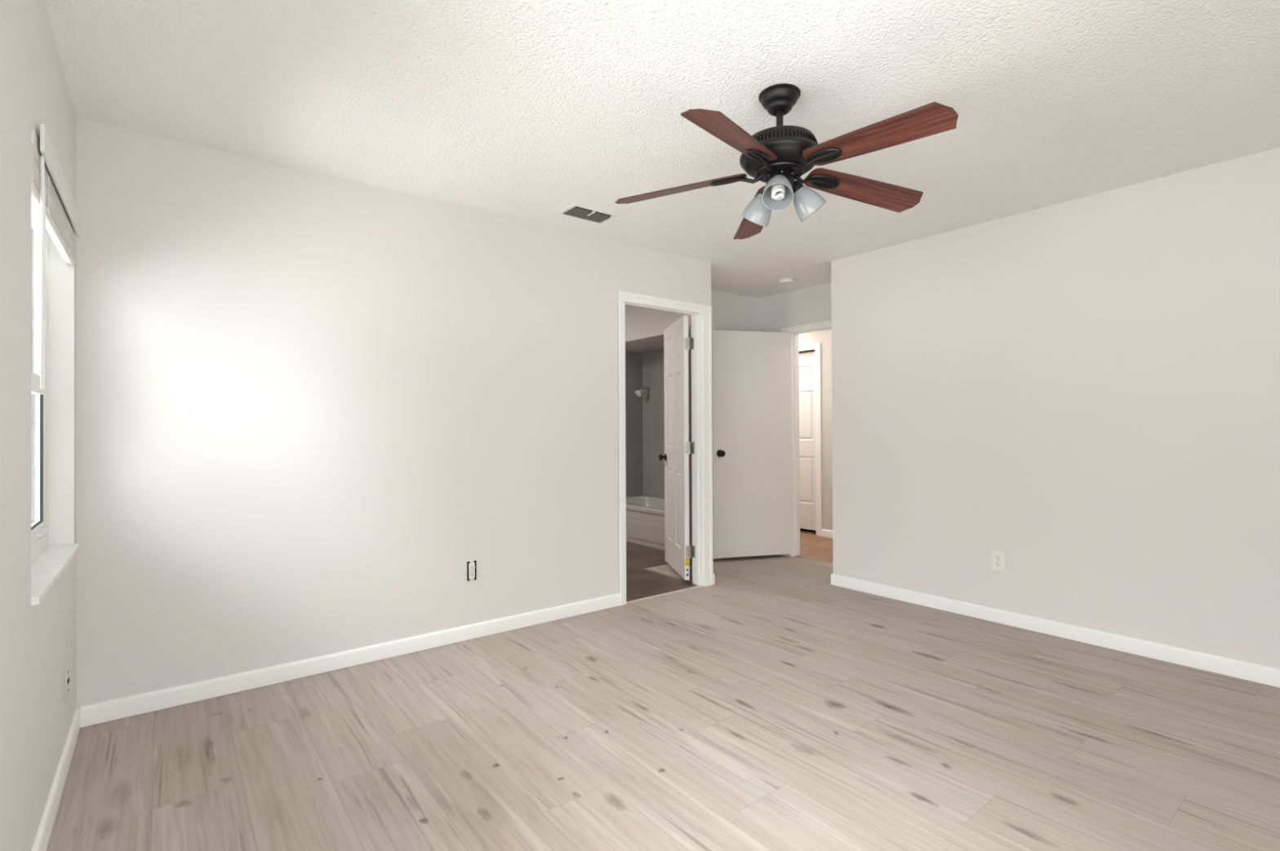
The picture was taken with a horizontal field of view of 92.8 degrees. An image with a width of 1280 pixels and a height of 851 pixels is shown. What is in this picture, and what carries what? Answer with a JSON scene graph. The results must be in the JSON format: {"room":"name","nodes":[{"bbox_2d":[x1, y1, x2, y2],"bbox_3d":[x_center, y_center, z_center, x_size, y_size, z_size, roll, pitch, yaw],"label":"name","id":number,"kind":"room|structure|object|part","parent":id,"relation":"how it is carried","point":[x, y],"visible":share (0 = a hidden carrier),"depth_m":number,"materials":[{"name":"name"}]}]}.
{"room":"empty bedroom","nodes":[
{"label":"empty bedroom","id":0,"kind":"room"},
{"bbox_2d":[0,0,76,850],"bbox_3d":[-1.124,-0.027,0.911,0.104,2.440,4.020,0,0,-38],"label":"wall","id":1,"kind":"structure","parent":0,"point":[37,642],"depth_m":1.51,"materials":[{"name":"white paint"}]},
{"bbox_2d":[31,127,79,606],"bbox_3d":[-1.935,-0.153,1.960,0.117,1.260,0.990,0,0,-38],"label":"window","id":2,"kind":"structure","parent":1,"relation":"in","point":[52,408],"depth_m":2.33,"materials":[{"name":"white plastic"}]},
{"bbox_3d":[-1.972,0.117,1.928,0.004,0.474,0.814,0,0,-38],"label":"pane","id":3,"kind":"part","parent":2,"relation":"part of","materials":[{"name":"clear glass"}]},
{"bbox_3d":[-1.974,-0.451,1.932,0.004,0.548,0.834,0,0,-38],"label":"pane","id":4,"kind":"part","parent":2,"relation":"part of","materials":[{"name":"clear glass"}]},
{"bbox_3d":[-1.972,-0.456,1.934,0.023,0.594,0.920,0,0,-38],"label":"sash","id":5,"kind":"part","parent":2,"relation":"part of","materials":[{"name":"white plastic"}]},
{"bbox_3d":[-1.969,0.122,1.931,0.025,0.560,0.920,0,0,-38],"label":"sash","id":6,"kind":"part","parent":2,"relation":"part of","materials":[{"name":"white plastic"}]},
{"bbox_3d":[-1.970,-0.163,1.933,0.030,1.240,0.990,0,0,-38],"label":"frame","id":7,"kind":"part","parent":2,"relation":"part of","materials":[{"name":"white plastic"}]},
{"bbox_3d":[-1.932,0.467,1.956,0.117,0.020,0.989,0,0,-38],"label":"sill","id":8,"kind":"part","parent":2,"relation":"part of","materials":[{"name":"stone"}]},
{"bbox_2d":[31,123,79,389],"bbox_3d":[-1.906,-0.459,1.988,0.044,0.722,0.970,0,0,-38],"label":"window blind","id":9,"kind":"object","parent":2,"relation":"attached to","point":[51,197],"visible":0.88,"depth_m":1.79,"materials":[{"name":"white plastic"}]},
{"bbox_3d":[-1.755,-0.684,1.807,0.006,0.112,0.020,0,0,-38],"label":"lift cord","id":10,"kind":"part","parent":9,"relation":"part of","materials":[{"name":"white fabric"}]},
{"bbox_3d":[-1.912,-0.634,1.985,0.020,0.028,0.962,0,0,-38],"label":"rail","id":11,"kind":"part","parent":9,"relation":"part of","materials":[{"name":"white plastic"}]},
{"bbox_3d":[-2.064,-0.680,2.201,0.006,0.112,0.020,0,0,-38],"label":"lift cord","id":12,"kind":"part","parent":9,"relation":"part of","materials":[{"name":"white plastic"}]},
{"bbox_2d":[31,707,80,850],"bbox_3d":[-1.083,1.151,0.954,0.013,0.080,3.755,0,0,-38],"label":"baseboard","id":13,"kind":"structure","parent":1,"relation":"attached to","point":[43,835],"depth_m":1.91,"materials":[{"name":"white paint"}]},
{"bbox_2d":[64,662,69,702],"bbox_3d":[-2.034,0.909,2.164,0.008,0.117,0.080,0,0,-38],"label":"wall plate","id":14,"kind":"object","parent":1,"relation":"attached to","point":[67,667],"visible":1,"depth_m":2.15,"materials":[{"name":"white plastic"}]},
{"bbox_2d":[76,117,711,710],"bbox_3d":[-0.888,-0.014,3.576,3.556,2.440,0.115,0,0,-38],"label":"wall","id":15,"kind":"structure","parent":0,"point":[307,401],"depth_m":2.96,"materials":[{"name":"white paint"}]},
{"bbox_2d":[80,593,619,728],"bbox_3d":[-1.185,1.163,3.252,2.661,0.080,0.013,0,0,-38],"label":"baseboard","id":16,"kind":"structure","parent":15,"relation":"attached to","point":[134,705],"depth_m":2.95,"materials":[{"name":"white paint"}]},
{"bbox_2d":[466,560,476,582],"bbox_3d":[-0.949,0.821,3.443,0.055,0.118,0.008,0,0,-38],"label":"wall outlet","id":17,"kind":"object","parent":15,"relation":"attached to","point":[472,565],"visible":1,"depth_m":3.44,"materials":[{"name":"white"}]},
{"bbox_2d":[469,572,475,577],"bbox_3d":[-0.949,0.841,3.442,0.034,0.028,0.004,0,0,-38],"label":"receptacle","id":18,"kind":"object","parent":17,"relation":"attached to","point":[471,574],"depth_m":3.44,"materials":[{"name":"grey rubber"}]},
{"bbox_2d":[469,564,475,570],"bbox_3d":[-0.949,0.802,3.442,0.034,0.028,0.004,0,0,-38],"label":"receptacle","id":19,"kind":"object","parent":17,"relation":"attached to","point":[472,567],"depth_m":3.44,"materials":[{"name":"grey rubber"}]},
{"bbox_2d":[617,290,713,605],"bbox_3d":[0.166,0.151,4.390,0.871,2.108,0.132,0,0,-38],"label":"door frame","id":20,"kind":"structure","parent":15,"relation":"attached to","point":[623,297],"depth_m":4.57,"materials":[{"name":"white paint"}]},
{"bbox_2d":[625,351,643,497],"bbox_3d":[-0.275,0.002,7.152,0.710,2.440,0.122,0,0,-38],"label":"wall","id":21,"kind":"structure","parent":0,"point":[633,360],"depth_m":7.23,"materials":[{"name":"tile"}]},
{"bbox_2d":[625,306,679,352],"bbox_3d":[0.219,-1.054,6.521,0.710,0.340,1.520,0,0,-38],"label":"wall bath header","id":22,"kind":"structure","parent":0,"point":[644,327],"depth_m":6.23,"materials":[{"name":"grey paint"}]},
{"bbox_2d":[44,0,1279,309],"bbox_3d":[0.518,-1.280,3.784,6.235,0.080,6.500,0,0,-38],"label":"ceiling","id":23,"kind":"structure","parent":0,"point":[527,110],"depth_m":2.28,"materials":[{"name":"white paint"}]},
{"bbox_2d":[557,203,617,224],"bbox_3d":[-0.304,-1.231,3.559,0.303,0.012,0.184,0,0,-38],"label":"ceiling vent","id":24,"kind":"object","parent":23,"relation":"in","point":[575,211],"visible":1,"depth_m":3.54,"materials":[{"name":"white plastic"}]},
{"bbox_2d":[615,83,958,239],"bbox_3d":[0.560,-1.012,2.253,1.260,0.474,1.204,0,0,-38],"label":"ceiling fan","id":25,"kind":"object","parent":23,"relation":"hanging from","point":[778,156],"visible":1,"depth_m":2.21,"materials":[{"name":"brown wood"}]},
{"bbox_3d":[0.157,-0.931,2.407,0.524,0.077,0.130,0,0,17],"label":"blade","id":26,"kind":"part","parent":25,"relation":"part of","materials":[{"name":"brown wood"}]},
{"bbox_3d":[0.308,-0.934,1.978,0.130,0.077,0.524,0,0,35],"label":"blade","id":27,"kind":"part","parent":25,"relation":"part of","materials":[{"name":"brown wood"}]},
{"bbox_3d":[0.518,-0.931,2.683,0.130,0.077,0.524,0,0,-1],"label":"blade","id":28,"kind":"part","parent":25,"relation":"part of","materials":[{"name":"brown wood"}]},
{"bbox_3d":[0.470,-0.849,2.375,0.111,0.104,0.111,0,38,-36],"label":"lamp shade","id":29,"kind":"part","parent":25,"relation":"part of","materials":[{"name":"white glass"}]},
{"bbox_3d":[0.502,-0.860,2.211,0.111,0.104,0.111,0,-36,17],"label":"lamp shade","id":30,"kind":"part","parent":25,"relation":"part of","materials":[{"name":"white glass"}]},
{"bbox_3d":[0.502,-0.863,2.213,0.050,0.121,0.050,0,-36,17],"label":"light bulb","id":31,"kind":"part","parent":25,"relation":"part of","materials":[{"name":"white glass"}]},
{"bbox_3d":[0.627,-0.850,2.306,0.111,0.104,0.111,-38,3,-5],"label":"lamp shade","id":32,"kind":"part","parent":25,"relation":"part of","materials":[{"name":"white glass"}]},
{"bbox_3d":[0.893,-0.934,2.425,0.524,0.077,0.130,0,0,-19],"label":"blade","id":33,"kind":"part","parent":25,"relation":"part of","materials":[{"name":"brown wood"}]},
{"bbox_3d":[0.762,-0.936,1.989,0.130,0.077,0.524,0,0,-37],"label":"blade","id":34,"kind":"part","parent":25,"relation":"part of","materials":[{"name":"brown wood"}]},
{"bbox_2d":[778,277,795,284],"bbox_3d":[1.245,-1.218,5.154,0.142,0.037,0.142,0,0,-38],"label":"smoke detector","id":35,"kind":"object","parent":23,"relation":"attached to","point":[787,281],"visible":1,"depth_m":5.11,"materials":[{"name":"white plastic"}]},
{"bbox_2d":[46,530,1279,850],"bbox_3d":[0.542,1.229,3.755,6.235,0.061,6.460,0,0,-38],"label":"floor","id":36,"kind":"structure","parent":0,"point":[771,705],"depth_m":2.28,"materials":[{"name":"laminate"}]},
{"bbox_2d":[626,495,665,550],"bbox_3d":[0.222,1.023,6.496,0.710,0.385,1.502,0,0,-38],"label":"bathtub","id":37,"kind":"object","parent":36,"relation":"on","point":[645,515],"visible":0.26,"depth_m":6.21,"materials":[{"name":"grey ceramic"}]},
{"bbox_3d":[-0.049,1.073,6.283,0.006,0.185,1.382,0,0,-38],"label":"apron panel","id":38,"kind":"part","parent":37,"relation":"part of","materials":[{"name":"grey ceramic"}]},
{"bbox_2d":[626,585,702,604],"bbox_3d":[0.182,1.202,4.345,0.715,0.006,0.026,0,0,-38],"label":"threshold","id":39,"kind":"object","parent":36,"relation":"on","point":[700,586],"visible":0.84,"depth_m":4.32,"materials":[{"name":"beige wood"}]},
{"bbox_2d":[795,555,832,564],"bbox_3d":[1.678,1.200,5.325,0.040,0.006,0.764,0,0,-38],"label":"threshold","id":40,"kind":"object","parent":36,"relation":"on","point":[831,562],"visible":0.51,"depth_m":5.45,"materials":[{"name":"beige wood"}]},
{"bbox_2d":[686,315,692,576],"bbox_3d":[0.486,-0.013,5.077,0.147,2.440,0.895,0,0,1],"label":"wall","id":41,"kind":"structure","parent":0,"point":[689,316],"depth_m":4.98,"materials":[{"name":"white paint"}]},
{"bbox_2d":[658,315,694,580],"bbox_3d":[0.294,0.170,4.975,0.159,2.015,0.728,0,0,-10],"label":"door","id":42,"kind":"structure","parent":41,"relation":"in","point":[676,339],"depth_m":4.87,"materials":[{"name":"white paint"}]},
{"bbox_3d":[0.194,0.275,5.262,0.062,0.066,0.066,0,0,-10],"label":"knob","id":43,"kind":"part","parent":42,"relation":"part of","materials":[{"name":"black metal"}]},
{"bbox_2d":[711,289,759,331],"bbox_3d":[0.828,-0.011,5.712,0.750,2.440,0.110,0,0,-38],"label":"wall","id":44,"kind":"structure","parent":0,"point":[730,312],"depth_m":5.69,"materials":[{"name":"white paint"}]},
{"bbox_2d":[642,282,831,497],"bbox_3d":[1.197,-0.011,5.932,0.127,2.440,3.860,0,0,-38],"label":"wall","id":45,"kind":"structure","parent":0,"point":[653,401],"depth_m":7.03,"materials":[{"name":"paint"}]},
{"bbox_2d":[635,386,651,397],"bbox_3d":[0.032,-0.402,7.159,0.195,0.136,0.092,0,0,-38],"label":"shower head","id":46,"kind":"object","parent":45,"relation":"attached to","point":[638,393],"visible":1,"depth_m":7.13},
{"bbox_2d":[781,320,831,556],"bbox_3d":[1.651,0.147,5.349,0.132,2.112,0.915,0,0,-38],"label":"door frame","id":47,"kind":"structure","parent":45,"relation":"attached to","point":[794,337],"depth_m":5.62,"materials":[{"name":"white paint"}]},
{"bbox_2d":[711,329,791,559],"bbox_3d":[1.013,0.164,5.507,0.762,2.027,0.159,0,0,-14],"label":"door","id":48,"kind":"structure","parent":47,"relation":"in","point":[751,371],"depth_m":5.49,"materials":[{"name":"white paint"}]},
{"bbox_3d":[0.720,0.248,5.382,0.066,0.066,0.062,0,0,-14],"label":"knob","id":49,"kind":"part","parent":48,"relation":"part of","materials":[{"name":"black metal"}]},
{"bbox_2d":[799,351,816,533],"bbox_3d":[1.840,-0.008,7.096,0.050,2.440,1.100,0,0,-38],"label":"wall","id":50,"kind":"structure","parent":0,"point":[804,530],"depth_m":6.96,"materials":[{"name":"white paint"}]},
{"bbox_2d":[799,328,832,530],"bbox_3d":[2.327,-0.015,6.271,0.100,2.440,3.000,0,0,-38],"label":"wall","id":51,"kind":"structure","parent":0,"point":[824,337],"depth_m":6.59,"materials":[{"name":"grey paint"}]},
{"bbox_2d":[799,350,816,530],"bbox_3d":[1.746,0.165,7.029,0.030,2.004,0.760,0,0,-38],"label":"door","id":52,"kind":"structure","parent":51,"relation":"in","point":[806,360],"depth_m":6.83,"materials":[{"name":"white paint"}]},
{"bbox_2d":[799,342,822,536],"bbox_3d":[1.694,0.156,6.988,0.013,2.112,0.900,0,0,-38],"label":"door frame","id":53,"kind":"structure","parent":51,"relation":"attached to","point":[816,347],"depth_m":6.65,"materials":[{"name":"white paint"}]},
{"bbox_2d":[821,528,832,538],"bbox_3d":[2.595,1.159,5.839,0.013,0.080,2.006,0,0,-38],"label":"baseboard","id":54,"kind":"structure","parent":51,"relation":"attached to","point":[824,533],"depth_m":6.57,"materials":[{"name":"white paint"}]},
{"bbox_2d":[831,147,1279,669],"bbox_3d":[2.517,-0.032,3.320,0.112,2.440,3.321,0,0,-38],"label":"wall","id":55,"kind":"structure","parent":0,"point":[1085,392],"depth_m":3.32,"materials":[{"name":"white paint"}]},
{"bbox_2d":[991,550,1004,571],"bbox_3d":[2.162,0.816,3.675,0.009,0.117,0.072,0,0,-38],"label":"wall outlet","id":56,"kind":"object","parent":55,"relation":"attached to","point":[997,557],"visible":1,"depth_m":3.67,"materials":[{"name":"white plastic"}]},
{"bbox_2d":[995,561,1001,566],"bbox_3d":[2.160,0.835,3.674,0.004,0.028,0.034,0,0,-38],"label":"receptacle","id":57,"kind":"object","parent":56,"relation":"attached to","point":[997,563],"depth_m":3.67,"materials":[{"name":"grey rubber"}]},
{"bbox_2d":[995,555,1001,559],"bbox_3d":[2.160,0.796,3.674,0.004,0.028,0.034,0,0,-38],"label":"receptacle","id":58,"kind":"object","parent":56,"relation":"attached to","point":[997,557],"depth_m":3.67,"materials":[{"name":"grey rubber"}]},
{"bbox_2d":[831,573,1279,688],"bbox_3d":[2.650,1.147,3.517,0.590,0.080,3.184,0,0,-38],"label":"baseboard","id":59,"kind":"structure","parent":55,"relation":"attached to","point":[1268,676],"depth_m":3.33,"materials":[{"name":"white paint"}]}
]}

